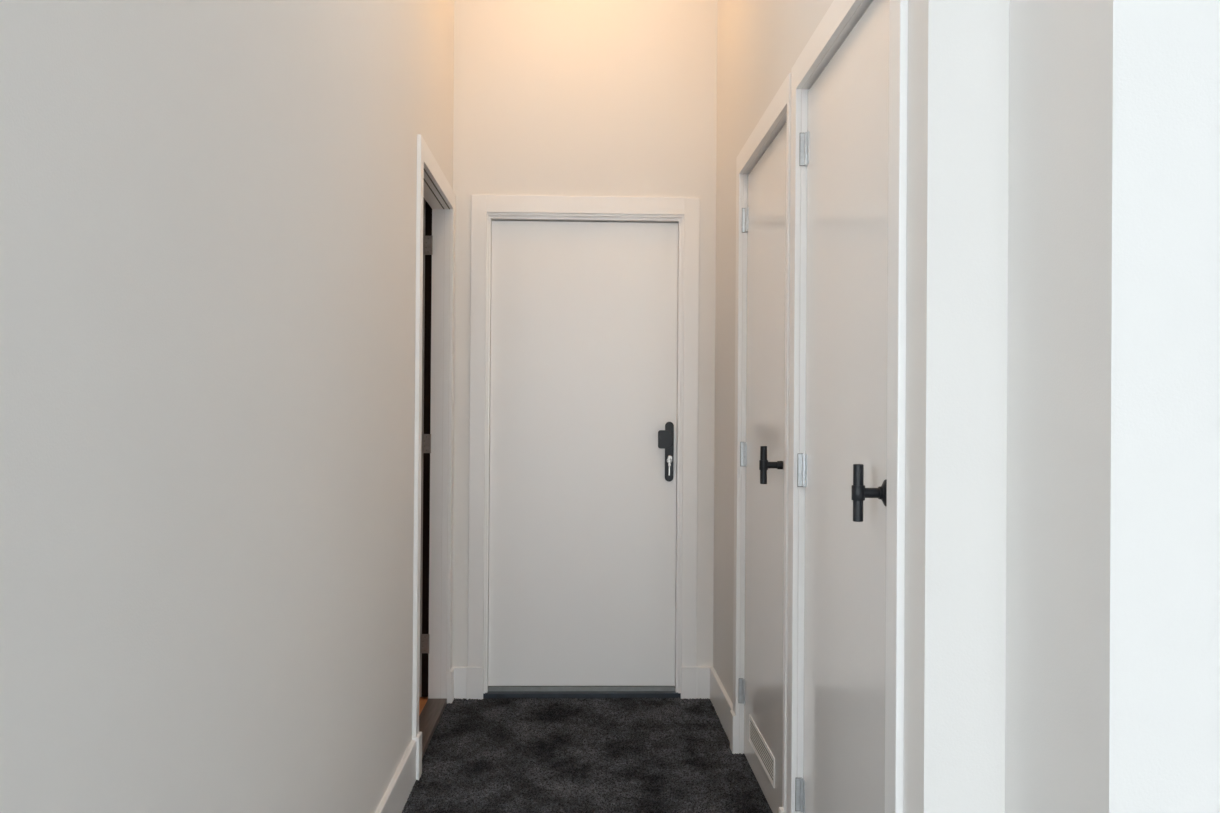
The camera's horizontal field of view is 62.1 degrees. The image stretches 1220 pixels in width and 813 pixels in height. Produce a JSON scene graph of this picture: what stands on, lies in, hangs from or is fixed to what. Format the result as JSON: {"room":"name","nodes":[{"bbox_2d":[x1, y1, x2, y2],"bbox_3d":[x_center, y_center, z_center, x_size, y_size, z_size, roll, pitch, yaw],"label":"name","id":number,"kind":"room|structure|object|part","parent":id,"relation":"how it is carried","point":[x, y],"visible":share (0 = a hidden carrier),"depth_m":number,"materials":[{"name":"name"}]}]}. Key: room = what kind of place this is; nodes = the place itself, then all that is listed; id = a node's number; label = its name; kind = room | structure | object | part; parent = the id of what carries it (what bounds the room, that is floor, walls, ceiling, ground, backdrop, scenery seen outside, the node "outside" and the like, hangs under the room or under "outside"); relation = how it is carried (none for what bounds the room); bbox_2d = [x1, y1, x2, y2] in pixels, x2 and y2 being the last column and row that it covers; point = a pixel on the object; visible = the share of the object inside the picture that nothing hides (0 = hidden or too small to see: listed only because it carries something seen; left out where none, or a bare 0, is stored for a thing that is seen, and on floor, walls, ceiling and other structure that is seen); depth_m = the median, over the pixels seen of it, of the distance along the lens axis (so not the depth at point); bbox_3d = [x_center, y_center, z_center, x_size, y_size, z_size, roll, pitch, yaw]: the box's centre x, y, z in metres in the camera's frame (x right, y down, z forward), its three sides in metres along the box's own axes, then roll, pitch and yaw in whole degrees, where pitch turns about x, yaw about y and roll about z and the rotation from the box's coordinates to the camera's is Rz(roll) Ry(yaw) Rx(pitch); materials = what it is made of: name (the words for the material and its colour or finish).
{"room":"hallway","nodes":[
{"label":"hallway","id":0,"kind":"room"},
{"bbox_2d":[0,0,453,812],"bbox_3d":[-0.759,-0.507,3.030,0.086,3.850,4.100,0,0,-2],"label":"wall","id":1,"kind":"structure","parent":0,"point":[208,208],"depth_m":1.72,"materials":[{"name":"paint"}]},
{"bbox_2d":[375,740,415,812],"bbox_3d":[-0.703,1.346,2.421,0.017,0.160,2.895,0,0,-2],"label":"baseboard","id":2,"kind":"structure","parent":1,"relation":"attached to","point":[394,800],"depth_m":3.56,"materials":[{"name":"white paint"}]},
{"bbox_2d":[412,134,455,779],"bbox_3d":[-0.827,0.186,4.832,0.158,2.498,1.929,0,0,-2],"label":"door","id":3,"kind":"structure","parent":1,"relation":"in","point":[431,621],"depth_m":4.87,"materials":[{"name":"white paint"}]},
{"bbox_3d":[-0.895,0.168,5.335,0.032,2.458,0.918,0,0,-2],"label":"panel","id":4,"kind":"part","parent":3,"relation":"part of","materials":[{"name":"white wood"}]},
{"bbox_3d":[-0.808,0.234,4.408,0.084,2.379,0.938,0,0,-2],"label":"frame","id":5,"kind":"part","parent":3,"relation":"part of","materials":[{"name":"white paint"}]},
{"bbox_2d":[452,0,717,666],"bbox_3d":[-0.103,-0.493,5.061,1.549,3.850,0.120,0,0,-2],"label":"wall","id":6,"kind":"structure","parent":0,"point":[603,98],"depth_m":5.01,"materials":[{"name":"paint"}]},
{"bbox_2d":[452,667,709,698],"bbox_3d":[-0.148,1.361,4.984,1.282,0.160,0.017,0,0,-2],"label":"baseboard","id":7,"kind":"structure","parent":6,"relation":"attached to","point":[460,673],"depth_m":4.99,"materials":[{"name":"white paint"}]},
{"bbox_2d":[466,195,699,699],"bbox_3d":[-0.129,0.204,5.030,1.130,2.475,0.116,0,0,-2],"label":"door","id":8,"kind":"structure","parent":6,"relation":"in","point":[584,311],"depth_m":5.03,"materials":[{"name":"white paint"}]},
{"bbox_2d":[667,455,671,475],"bbox_3d":[0.297,0.291,5.009,0.024,0.100,0.040,0,0,23],"label":"key","id":9,"kind":"object","parent":8,"relation":"hanging from","point":[669,456],"visible":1,"depth_m":5.00,"materials":[{"name":"silver metal"}]},
{"bbox_3d":[0.295,0.225,5.045,0.043,0.298,0.011,0,0,-2],"label":"handle plate","id":10,"kind":"part","parent":8,"relation":"part of","materials":[{"name":"black metal"}]},
{"bbox_2d":[402,697,772,812],"bbox_3d":[0.107,1.410,-3.854,10.200,0.068,20.500,0,0,-2],"label":"floor","id":11,"kind":"structure","parent":0,"point":[507,755],"depth_m":4.09,"materials":[{"name":"grey carpet"}]},
{"bbox_2d":[713,0,1009,812],"bbox_3d":[0.647,-0.494,3.546,0.159,3.850,3.156,0,0,-2],"label":"wall","id":12,"kind":"structure","parent":0,"point":[958,99],"depth_m":1.97,"materials":[{"name":"paint"}]},
{"bbox_2d":[710,667,732,741],"bbox_3d":[0.512,1.364,4.637,0.017,0.160,0.751,0,0,-2],"label":"baseboard","id":13,"kind":"structure","parent":12,"relation":"attached to","point":[722,704],"depth_m":4.62,"materials":[{"name":"white paint"}]},
{"bbox_2d":[730,73,790,812],"bbox_3d":[0.575,0.194,3.735,0.159,2.490,1.074,0,0,-2],"label":"door","id":14,"kind":"structure","parent":12,"relation":"in","point":[763,197],"depth_m":3.77,"materials":[{"name":"white paint"}]},
{"bbox_2d":[749,714,774,787],"bbox_3d":[0.564,1.277,3.784,0.005,0.104,0.512,0,0,-2],"label":"vent grille","id":15,"kind":"object","parent":14,"relation":"attached to","point":[759,744],"depth_m":3.76,"materials":[{"name":"white metal"}]},
{"bbox_3d":[0.607,0.235,3.713,0.096,2.401,0.961,0,0,-2],"label":"frame","id":16,"kind":"part","parent":14,"relation":"part of","materials":[{"name":"white paint"}]},
{"bbox_3d":[0.595,0.235,3.712,0.040,2.383,0.953,0,0,-2],"label":"panel","id":17,"kind":"part","parent":14,"relation":"part of","materials":[{"name":"white wood"}]},
{"bbox_3d":[0.556,0.198,3.433,0.056,0.029,0.029,0,0,-2],"label":"handle","id":18,"kind":"part","parent":14,"relation":"part of","materials":[{"name":"black metal"}]},
{"bbox_2d":[787,0,907,812],"bbox_3d":[0.609,0.188,2.626,0.159,2.492,1.084,0,0,-2],"label":"door","id":19,"kind":"structure","parent":12,"relation":"in","point":[849,156],"depth_m":2.59,"materials":[{"name":"white paint"}]},
{"bbox_3d":[0.640,0.230,2.627,0.096,2.403,0.935,0,0,-2],"label":"frame","id":20,"kind":"part","parent":19,"relation":"part of","materials":[{"name":"white paint"}]},
{"bbox_3d":[0.592,0.193,2.270,0.056,0.029,0.029,0,0,-2],"label":"handle","id":21,"kind":"part","parent":19,"relation":"part of","materials":[{"name":"black metal"}]},
{"bbox_2d":[1005,0,1219,812],"bbox_3d":[2.860,-0.485,1.970,4.169,3.850,0.640,0,0,-2],"label":"wall","id":22,"kind":"structure","parent":0,"point":[1113,543],"depth_m":1.59,"materials":[{"name":"paint"}]}
]}

